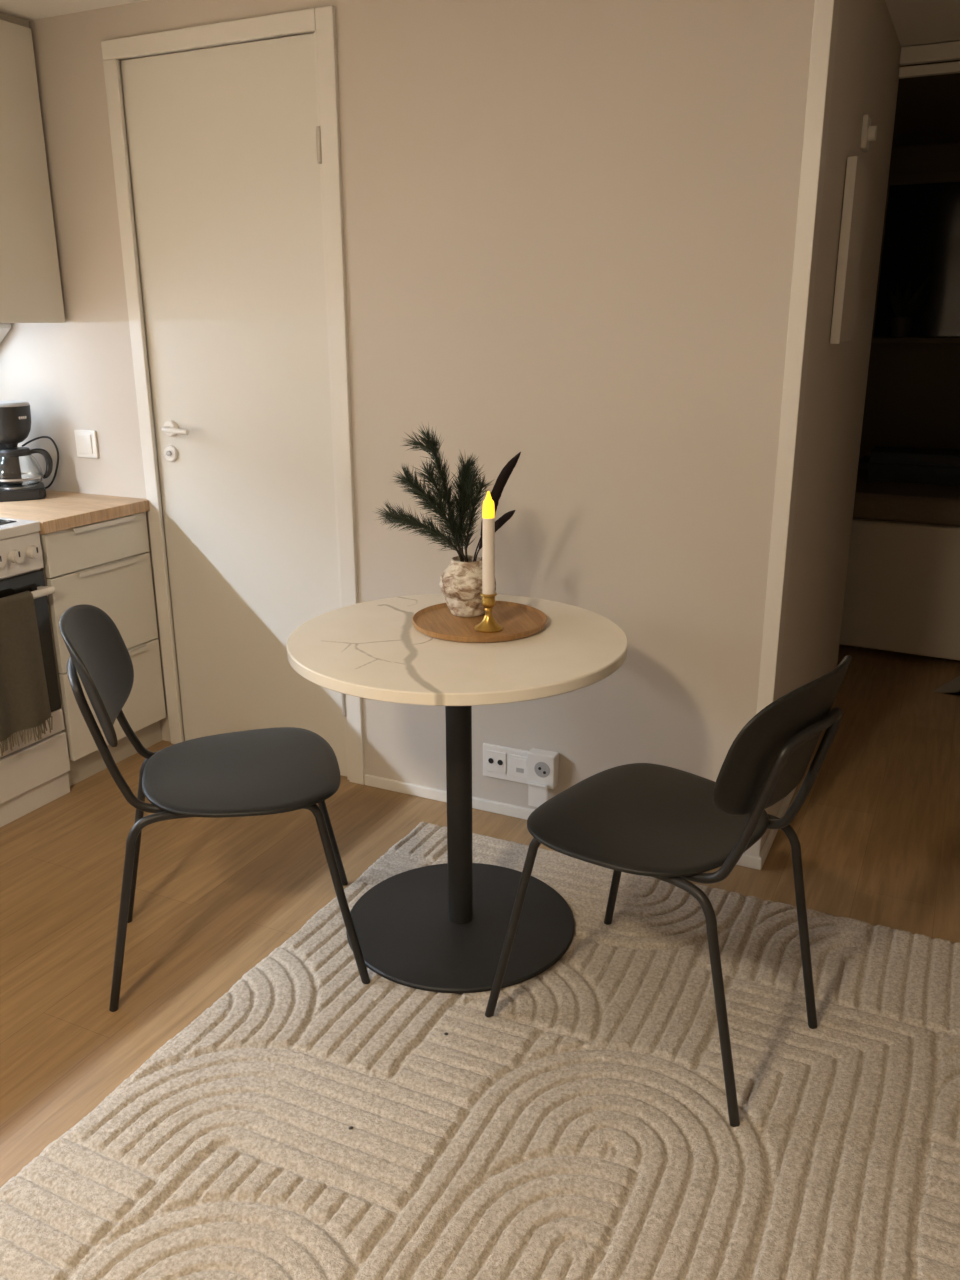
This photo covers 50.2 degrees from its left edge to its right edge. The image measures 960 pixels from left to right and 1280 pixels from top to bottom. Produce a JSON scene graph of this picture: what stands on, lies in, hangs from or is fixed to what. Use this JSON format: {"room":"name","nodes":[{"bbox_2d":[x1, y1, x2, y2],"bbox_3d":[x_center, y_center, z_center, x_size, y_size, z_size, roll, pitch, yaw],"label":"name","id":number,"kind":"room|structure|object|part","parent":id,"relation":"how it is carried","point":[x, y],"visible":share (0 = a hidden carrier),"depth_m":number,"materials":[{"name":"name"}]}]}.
{"room":"kitchen dining area","nodes":[
{"label":"kitchen dining area","id":0,"kind":"room"},
{"bbox_2d":[0,0,839,852],"bbox_3d":[-0.505,-0.664,3.078,2.835,2.286,0.100,8,19,24],"label":"wall","id":1,"kind":"structure","parent":0,"point":[570,225],"depth_m":2.65,"materials":[{"name":"paint"}]},
{"bbox_2d":[0,12,64,322],"bbox_3d":[-1.618,-1.407,3.089,0.430,0.864,0.438,8,19,24],"label":"upper cabinet","id":2,"kind":"object","parent":1,"relation":"attached to","point":[30,282],"visible":1,"depth_m":3.10,"materials":[{"name":"beige wood"}]},
{"bbox_2d":[0,324,10,342],"bbox_3d":[-1.651,-0.995,3.453,0.165,0.135,0.057,8,19,24],"label":"light","id":3,"kind":"object","parent":2,"relation":"attached to","point":[4,328],"visible":1,"depth_m":3.42,"materials":[{"name":"white plastic"}]},
{"bbox_2d":[74,429,98,458],"bbox_3d":[-1.314,-0.654,3.422,0.092,0.092,0.014,8,19,24],"label":"light switch","id":4,"kind":"object","parent":1,"relation":"attached to","point":[86,440],"visible":1,"depth_m":3.41,"materials":[{"name":"white plastic"}]},
{"bbox_2d":[101,5,364,784],"bbox_3d":[-0.725,-0.642,3.153,0.798,2.200,0.122,8,19,24],"label":"door","id":5,"kind":"structure","parent":1,"relation":"in","point":[225,136],"depth_m":3.08,"materials":[{"name":"white paint"}]},
{"bbox_3d":[-0.960,-0.663,3.229,0.127,0.052,0.059,8,19,24],"label":"handle","id":6,"kind":"part","parent":5,"relation":"part of","materials":[{"name":"white plastic"}]},
{"bbox_2d":[483,743,558,806],"bbox_3d":[0.129,0.383,2.994,0.237,0.183,0.056,8,19,24],"label":"wall socket","id":7,"kind":"object","parent":1,"relation":"attached to","point":[537,768],"visible":0.98,"depth_m":2.96,"materials":[{"name":"white plastic"}]},
{"bbox_2d":[486,750,505,773],"bbox_3d":[0.048,0.363,3.048,0.064,0.068,0.004,8,19,24],"label":"outlet","id":8,"kind":"object","parent":7,"relation":"attached to","point":[495,759],"depth_m":3.05,"materials":[{"name":"white plastic"}]},
{"bbox_3d":[0.091,0.368,3.035,0.180,0.105,0.010,8,19,24],"label":"frame","id":9,"kind":"part","parent":7,"relation":"part of","materials":[{"name":"white plastic"}]},
{"bbox_2d":[510,754,527,778],"bbox_3d":[0.117,0.372,3.016,0.064,0.068,0.004,8,19,24],"label":"outlet","id":10,"kind":"object","parent":7,"relation":"attached to","point":[518,762],"depth_m":3.01,"materials":[{"name":"grey plastic"}]},
{"bbox_2d":[527,748,558,788],"bbox_3d":[0.182,0.373,2.970,0.084,0.102,0.045,8,19,24],"label":"power outlet","id":11,"kind":"object","parent":7,"relation":"attached to","point":[542,765],"depth_m":2.95,"materials":[{"name":"grey plastic"}]},
{"bbox_2d":[364,774,762,869],"bbox_3d":[0.197,0.526,3.030,1.255,0.036,0.012,8,19,24],"label":"baseboard","id":12,"kind":"structure","parent":1,"relation":"attached to","point":[749,861],"depth_m":3.12,"materials":[{"name":"white paint"}]},
{"bbox_2d":[745,0,833,856],"bbox_3d":[0.735,-0.491,2.445,0.040,2.250,0.007,8,19,24],"label":"trim","id":13,"kind":"structure","parent":1,"relation":"attached to","point":[823,9],"depth_m":2.38,"materials":[{"name":"white paint"}]},
{"bbox_2d":[0,644,959,1187],"bbox_3d":[0.347,0.652,2.767,4.960,0.050,8.400,8,19,24],"label":"floor","id":14,"kind":"structure","parent":0,"point":[877,828],"depth_m":2.74,"materials":[{"name":"brown wood"}]},
{"bbox_2d":[0,517,69,826],"bbox_3d":[-1.679,0.110,2.981,0.674,0.870,0.599,8,19,24],"label":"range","id":15,"kind":"object","parent":14,"relation":"on","point":[34,774],"visible":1,"depth_m":3.05,"materials":[{"name":"white metal"}]},
{"bbox_3d":[-1.350,-0.221,2.870,0.024,0.038,0.038,8,19,24],"label":"knob","id":16,"kind":"part","parent":15,"relation":"part of","materials":[{"name":"white plastic"}]},
{"bbox_3d":[-1.706,-0.306,2.862,0.540,0.004,0.534,8,19,24],"label":"hob glass","id":17,"kind":"part","parent":15,"relation":"part of","materials":[{"name":"black glass"}]},
{"bbox_3d":[-1.322,-0.238,2.925,0.024,0.038,0.038,8,19,24],"label":"knob","id":18,"kind":"part","parent":15,"relation":"part of","materials":[{"name":"white plastic"}]},
{"bbox_3d":[-1.698,-0.292,2.866,0.635,0.030,0.599,8,19,24],"label":"frame","id":19,"kind":"part","parent":15,"relation":"part of","materials":[{"name":"white metal"}]},
{"bbox_3d":[-1.427,-0.187,2.762,0.019,0.109,0.599,8,19,24],"label":"control panel","id":20,"kind":"part","parent":15,"relation":"part of","materials":[{"name":"white metal"}]},
{"bbox_2d":[0,591,52,755],"bbox_3d":[-1.360,0.111,2.874,0.052,0.438,0.343,8,19,24],"label":"tea towel","id":21,"kind":"object","parent":15,"relation":"hanging from","point":[24,699],"visible":1,"depth_m":2.94,"materials":[{"name":"brown fabric"}]},
{"bbox_3d":[-1.427,0.080,2.845,0.018,0.437,0.595,8,19,24],"label":"oven door","id":22,"kind":"part","parent":15,"relation":"part of","materials":[{"name":"black glass"}]},
{"bbox_3d":[-1.425,0.323,2.920,0.019,0.070,0.595,8,19,24],"label":"rail","id":23,"kind":"part","parent":15,"relation":"part of","materials":[{"name":"white metal"}]},
{"bbox_3d":[-1.295,-0.255,2.979,0.024,0.038,0.038,8,19,24],"label":"knob","id":24,"kind":"part","parent":15,"relation":"part of","materials":[{"name":"white plastic"}]},
{"bbox_3d":[-1.425,0.427,2.952,0.020,0.131,0.597,8,19,24],"label":"storage drawer","id":25,"kind":"part","parent":15,"relation":"part of","materials":[{"name":"white metal"}]},
{"bbox_3d":[-1.394,-0.076,2.791,0.048,0.023,0.557,8,19,24],"label":"handle","id":26,"kind":"part","parent":15,"relation":"part of","materials":[{"name":"white ceramic"}]},
{"bbox_2d":[40,512,165,785],"bbox_3d":[-1.464,-0.013,3.449,0.643,0.828,0.433,8,19,24],"label":"base cabinet","id":27,"kind":"object","parent":14,"relation":"on","point":[105,565],"visible":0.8,"depth_m":3.30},
{"bbox_2d":[0,490,149,533],"bbox_3d":[-1.493,-0.430,3.329,0.701,0.037,0.446,8,19,24],"label":"countertop","id":28,"kind":"structure","parent":27,"relation":"on","point":[59,510],"depth_m":3.22,"materials":[{"name":"brown wood"}]},
{"bbox_2d":[0,401,52,501],"bbox_3d":[-1.531,-0.629,3.388,0.207,0.310,0.202,-8,19,-24],"label":"coffee maker","id":29,"kind":"object","parent":28,"relation":"on","point":[21,475],"visible":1,"depth_m":3.33,"materials":[{"name":"black plastic"}]},
{"bbox_2d":[0,401,30,447],"bbox_3d":[-1.539,-0.704,3.350,0.144,0.146,0.142,8,19,24],"label":"basket","id":30,"kind":"object","parent":29,"relation":"on","point":[15,416],"depth_m":3.31,"materials":[{"name":"grey plastic"}]},
{"bbox_3d":[-1.539,-0.514,3.409,0.124,0.004,0.124,-8,19,-24],"label":"hot plate","id":31,"kind":"part","parent":29,"relation":"part of","materials":[{"name":"grey metal"}]},
{"bbox_3d":[-1.459,-0.587,3.411,0.070,0.101,0.022,-5,18,-16],"label":"jug handle","id":32,"kind":"part","parent":29,"relation":"part of","materials":[{"name":"black plastic"}]},
{"bbox_2d":[21,436,58,488],"bbox_3d":[-1.490,-0.602,3.497,0.152,0.188,0.028,5,18,15],"label":"power cord","id":33,"kind":"object","parent":28,"relation":"on","point":[48,437],"visible":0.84,"depth_m":3.48,"materials":[{"name":"black plastic"}]},
{"bbox_3d":[-1.199,-0.305,3.220,0.019,0.133,0.417,8,19,24],"label":"drawer","id":34,"kind":"part","parent":27,"relation":"part of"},
{"bbox_3d":[-1.198,-0.095,3.284,0.019,0.296,0.417,8,19,24],"label":"drawer","id":35,"kind":"part","parent":27,"relation":"part of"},
{"bbox_3d":[-1.184,-0.365,3.210,0.029,0.016,0.250,8,19,24],"label":"handle","id":36,"kind":"part","parent":27,"relation":"part of","materials":[{"name":"beige metal"}]},
{"bbox_3d":[-1.184,-0.233,3.251,0.029,0.016,0.250,8,19,24],"label":"handle","id":37,"kind":"part","parent":27,"relation":"part of","materials":[{"name":"beige metal"}]},
{"bbox_3d":[-1.198,0.188,3.372,0.019,0.287,0.417,8,19,24],"label":"drawer","id":38,"kind":"part","parent":27,"relation":"part of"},
{"bbox_3d":[-1.183,0.054,3.340,0.029,0.016,0.250,8,19,24],"label":"handle","id":39,"kind":"part","parent":27,"relation":"part of","materials":[{"name":"beige metal"}]},
{"bbox_2d":[59,604,369,1011],"bbox_3d":[-0.583,0.331,2.314,0.587,0.840,0.474,-4,18,-13],"label":"dining chair","id":40,"kind":"object","parent":14,"relation":"on","point":[266,771],"visible":1,"depth_m":2.24,"materials":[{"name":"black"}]},
{"bbox_3d":[-0.816,0.069,2.176,0.110,0.256,0.426,-4,18,-13],"label":"backrest","id":41,"kind":"part","parent":40,"relation":"part of","materials":[{"name":"black wood"}]},
{"bbox_3d":[-0.707,0.175,2.235,0.326,0.314,0.299,-4,18,-13],"label":"frame","id":42,"kind":"part","parent":40,"relation":"part of","materials":[{"name":"black metal"}]},
{"bbox_3d":[-0.718,0.579,2.171,0.174,0.452,0.026,-5,18,-17],"label":"leg","id":43,"kind":"part","parent":40,"relation":"part of","materials":[{"name":"black metal"}]},
{"bbox_3d":[-0.798,0.479,2.494,0.174,0.452,0.026,-3,17,-9],"label":"leg","id":44,"kind":"part","parent":40,"relation":"part of","materials":[{"name":"black metal"}]},
{"bbox_3d":[-0.534,0.357,2.155,0.214,0.019,0.019,-4,18,-11],"label":"rail","id":45,"kind":"part","parent":40,"relation":"part of","materials":[{"name":"black metal"}]},
{"bbox_3d":[-0.536,0.294,2.315,0.430,0.030,0.464,-4,18,-13],"label":"seat","id":46,"kind":"part","parent":40,"relation":"part of","materials":[{"name":"black fabric"}]},
{"bbox_3d":[-0.427,0.446,2.597,0.189,0.452,0.032,-11,20,-31],"label":"leg","id":47,"kind":"part","parent":40,"relation":"part of","materials":[{"name":"black metal"}]},
{"bbox_3d":[-0.338,0.551,2.235,0.189,0.440,0.032,2,17,5],"label":"leg","id":48,"kind":"part","parent":40,"relation":"part of","materials":[{"name":"black metal"}]},
{"bbox_2d":[0,822,959,1279],"bbox_3d":[0.241,0.951,1.685,1.979,0.019,2.185,8,19,24],"label":"rug","id":49,"kind":"object","parent":14,"relation":"on","point":[579,1129],"visible":0.88,"depth_m":1.89,"materials":[{"name":"beige fabric"}]},
{"bbox_2d":[287,593,627,992],"bbox_3d":[-0.049,0.341,2.398,0.752,0.736,0.752,2,17,7],"label":"bistro table","id":50,"kind":"object","parent":49,"relation":"on","point":[442,928],"visible":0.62,"depth_m":2.34,"materials":[{"name":"white stone"}]},
{"bbox_2d":[412,600,547,642],"bbox_3d":[-0.001,-0.045,2.371,0.313,0.016,0.313,8,19,24],"label":"tray","id":51,"kind":"object","parent":50,"relation":"on","point":[518,621],"visible":0.86,"depth_m":2.35,"materials":[{"name":"brown wood"}]},
{"bbox_2d":[439,555,495,616],"bbox_3d":[-0.028,-0.127,2.411,0.131,0.132,0.132,8,19,24],"label":"vase","id":52,"kind":"object","parent":51,"relation":"on","point":[460,583],"visible":0.76,"depth_m":2.36,"materials":[{"name":"white ceramic"}]},
{"bbox_2d":[372,502,462,561],"bbox_3d":[-0.146,-0.234,2.382,0.215,0.186,0.085,7,18,21],"label":"pine sprig","id":53,"kind":"object","parent":52,"relation":"in","point":[428,529],"visible":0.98,"depth_m":2.36,"materials":[{"name":"green plant"}]},
{"bbox_3d":[-0.121,-0.214,2.385,0.178,0.146,0.033,2,17,8],"label":"stem","id":54,"kind":"part","parent":53,"relation":"part of","materials":[{"name":"green plant"}]},
{"bbox_2d":[393,457,467,561],"bbox_3d":[-0.113,-0.285,2.381,0.197,0.284,0.101,8,19,24],"label":"pine sprig","id":55,"kind":"object","parent":52,"relation":"in","point":[429,501],"visible":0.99,"depth_m":2.36,"materials":[{"name":"green plant"}]},
{"bbox_3d":[-0.091,-0.264,2.382,0.160,0.242,0.028,4,18,14],"label":"stem","id":56,"kind":"part","parent":55,"relation":"part of","materials":[{"name":"green plant"}]},
{"bbox_2d":[404,423,463,561],"bbox_3d":[-0.107,-0.329,2.392,0.167,0.360,0.080,8,19,24],"label":"pine sprig","id":57,"kind":"object","parent":52,"relation":"in","point":[431,443],"visible":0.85,"depth_m":2.36,"materials":[{"name":"green plant"}]},
{"bbox_3d":[-0.086,-0.305,2.390,0.121,0.317,0.018,9,19,27],"label":"stem","id":58,"kind":"part","parent":57,"relation":"part of","materials":[{"name":"green plant"}]},
{"bbox_2d":[450,451,483,560],"bbox_3d":[-0.031,-0.295,2.386,0.101,0.299,0.081,16,23,42],"label":"pine sprig","id":59,"kind":"object","parent":52,"relation":"in","point":[466,476],"visible":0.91,"depth_m":2.36,"materials":[{"name":"green plant"}]},
{"bbox_2d":[459,474,494,560],"bbox_3d":[-0.012,-0.267,2.370,0.094,0.254,0.065,8,19,24],"label":"pine sprig","id":60,"kind":"object","parent":52,"relation":"in","point":[476,499],"visible":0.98,"depth_m":2.36,"materials":[{"name":"green plant"}]},
{"bbox_3d":[-0.015,-0.249,2.377,0.041,0.216,0.010,3,17,10],"label":"stem","id":61,"kind":"part","parent":60,"relation":"part of","materials":[{"name":"green plant"}]},
{"bbox_2d":[475,510,514,561],"bbox_3d":[0.033,-0.225,2.350,0.106,0.155,0.007,8,19,24],"label":"feather","id":62,"kind":"object","parent":52,"relation":"in","point":[503,519],"visible":0.59,"depth_m":2.33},
{"bbox_2d":[473,452,520,561],"bbox_3d":[0.037,-0.290,2.341,0.121,0.284,0.014,6,18,20],"label":"feather","id":63,"kind":"object","parent":52,"relation":"in","point":[504,475],"visible":0.56,"depth_m":2.31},
{"bbox_2d":[474,592,502,632],"bbox_3d":[0.019,-0.065,2.291,0.065,0.083,0.065,8,19,24],"label":"candlestick","id":64,"kind":"object","parent":51,"relation":"on","point":[488,624],"visible":0.98,"depth_m":2.28,"materials":[{"name":"gold metal"}]},
{"bbox_2d":[482,491,494,594],"bbox_3d":[0.019,-0.200,2.249,0.028,0.254,0.028,8,19,24],"label":"candle","id":65,"kind":"object","parent":64,"relation":"on","point":[488,511],"visible":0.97,"depth_m":2.24,"materials":[{"name":"white wax"}]},
{"bbox_2d":[480,592,496,608],"bbox_3d":[0.019,-0.088,2.284,0.037,0.034,0.037,8,19,24],"label":"cup","id":66,"kind":"object","parent":64,"relation":"on","point":[488,601],"depth_m":2.27,"materials":[{"name":"gold metal"}]},
{"bbox_2d":[485,655,850,1126],"bbox_3d":[0.382,0.399,2.042,0.586,0.840,0.474,14,22,38],"label":"dining chair","id":67,"kind":"object","parent":49,"relation":"on","point":[674,826],"visible":1,"depth_m":1.93,"materials":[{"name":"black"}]},
{"bbox_3d":[0.100,0.590,2.085,0.189,0.452,0.032,6,18,20],"label":"leg","id":68,"kind":"part","parent":67,"relation":"part of","materials":[{"name":"black metal"}]},
{"bbox_3d":[0.349,0.501,2.368,0.032,0.452,0.189,-10,20,-29],"label":"leg","id":69,"kind":"part","parent":67,"relation":"part of","materials":[{"name":"black metal"}]},
{"bbox_3d":[0.344,0.356,2.062,0.430,0.030,0.464,14,22,38],"label":"seat","id":70,"kind":"part","parent":67,"relation":"part of","materials":[{"name":"black wood"}]},
{"bbox_3d":[0.266,0.413,1.921,0.214,0.019,0.019,13,22,36],"label":"rail","id":71,"kind":"part","parent":67,"relation":"part of","materials":[{"name":"black metal"}]},
{"bbox_3d":[0.408,0.658,1.862,0.174,0.452,0.026,16,23,42],"label":"leg","id":72,"kind":"part","parent":67,"relation":"part of","materials":[{"name":"black metal"}]},
{"bbox_3d":[0.478,0.258,1.913,0.326,0.314,0.299,14,22,38],"label":"frame","id":73,"kind":"part","parent":67,"relation":"part of","materials":[{"name":"black metal"}]},
{"bbox_3d":[0.563,0.165,1.809,0.110,0.256,0.426,14,22,38],"label":"backrest","id":74,"kind":"part","parent":67,"relation":"part of","materials":[{"name":"black wood"}]},
{"bbox_3d":[0.632,0.579,2.116,0.174,0.452,0.026,12,21,34],"label":"leg","id":75,"kind":"part","parent":67,"relation":"part of","materials":[{"name":"black metal"}]},
{"bbox_2d":[839,459,959,660],"bbox_3d":[2.032,-0.425,4.936,1.700,0.715,1.230,9,19,27],"label":"cabinet","id":76,"kind":"object","parent":14,"relation":"on","point":[902,595],"visible":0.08,"depth_m":4.38,"materials":[{"name":"wood"}]},
{"bbox_3d":[2.033,-0.713,4.850,1.680,0.115,1.205,9,19,27],"label":"mattress","id":77,"kind":"part","parent":76,"relation":"part of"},
{"bbox_2d":[858,446,959,484],"bbox_3d":[2.071,-0.804,4.724,0.600,0.130,0.360,8,19,24],"label":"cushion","id":78,"kind":"object","parent":76,"relation":"on","point":[884,463],"visible":0.97,"depth_m":4.64,"materials":[{"name":"fabric"}]},
{"bbox_2d":[934,676,959,695],"bbox_3d":[1.986,0.189,4.117,0.300,0.020,0.189,-14,22,-37],"label":"paper sheet","id":79,"kind":"object","parent":14,"relation":"on","point":[952,687],"visible":1,"depth_m":4.13,"materials":[{"name":"paper"}]},
{"bbox_2d":[0,0,959,46],"bbox_3d":[-0.194,-1.249,1.014,4.960,0.050,5.930,8,19,24],"label":"ceiling","id":80,"kind":"structure","parent":0,"point":[915,22],"depth_m":3.00,"materials":[{"name":"paint"}]},
{"bbox_2d":[766,0,900,838],"bbox_3d":[1.061,-0.699,3.174,0.100,2.286,1.440,8,19,24],"label":"wall","id":81,"kind":"structure","parent":0,"point":[868,47],"depth_m":2.97,"materials":[{"name":"paint"}]},
{"bbox_2d":[760,788,795,866],"bbox_3d":[1.093,0.396,3.440,0.012,0.036,1.540,8,19,24],"label":"baseboard","id":82,"kind":"structure","parent":81,"relation":"attached to","point":[764,852],"depth_m":2.92,"materials":[{"name":"white paint"}]},
{"bbox_2d":[830,156,868,343],"bbox_3d":[1.015,-1.054,2.811,0.024,0.459,0.304,8,19,24],"label":"wall panel","id":83,"kind":"object","parent":81,"relation":"attached to","point":[857,175],"visible":1,"depth_m":2.73,"materials":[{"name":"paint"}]},
{"bbox_2d":[860,114,876,151],"bbox_3d":[1.079,-1.404,2.840,0.033,0.084,0.080,8,19,24],"label":"thermostat","id":84,"kind":"object","parent":81,"relation":"attached to","point":[869,133],"visible":1,"depth_m":2.82,"materials":[{"name":"white plastic"}]},
{"bbox_3d":[1.087,-1.405,2.842,0.020,0.038,0.038,8,19,24],"label":"knob","id":85,"kind":"part","parent":84,"relation":"part of","materials":[{"name":"white plastic"}]},
{"bbox_2d":[859,143,959,458],"bbox_3d":[2.335,-1.384,5.375,1.950,2.286,0.100,8,19,24],"label":"wall","id":86,"kind":"structure","parent":0,"point":[912,398],"depth_m":5.36,"materials":[{"name":"paint"}]},
{"bbox_2d":[871,170,959,342],"bbox_3d":[2.529,-1.862,4.978,1.230,0.808,0.160,8,19,24],"label":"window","id":87,"kind":"structure","parent":86,"relation":"in","point":[921,235],"depth_m":5.17,"materials":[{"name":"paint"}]},
{"bbox_2d":[890,276,929,337],"bbox_3d":[2.170,-1.687,5.189,0.190,0.300,0.110,8,19,24],"label":"potted plant","id":88,"kind":"object","parent":87,"relation":"on","point":[904,308],"visible":1,"depth_m":5.19,"materials":[{"name":"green plant"}]},
{"bbox_3d":[2.147,-1.595,5.229,0.110,0.100,0.110,8,19,24],"label":"pot","id":89,"kind":"part","parent":88,"relation":"part of","materials":[{"name":"black"}]},
{"bbox_3d":[2.530,-1.488,5.093,1.230,0.026,0.160,8,19,24],"label":"sill","id":90,"kind":"part","parent":87,"relation":"part of","materials":[{"name":"paint"}]},
{"bbox_2d":[892,60,959,147],"bbox_3d":[1.625,-2.354,4.635,4.960,0.090,2.470,8,19,24],"label":"wall","id":91,"kind":"structure","parent":0,"point":[927,112],"depth_m":4.22,"materials":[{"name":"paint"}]},
{"bbox_3d":[2.857,-0.819,3.545,0.650,2.286,3.900,8,19,24],"label":"wall","id":92,"kind":"structure","parent":0,"visible":0},
{"bbox_2d":[898,41,959,78],"bbox_3d":[1.882,-1.854,3.191,1.074,0.087,0.040,8,19,24],"label":"trim","id":93,"kind":"structure","parent":92,"relation":"attached to","point":[948,51],"depth_m":3.37,"materials":[{"name":"white paint"}]}
]}

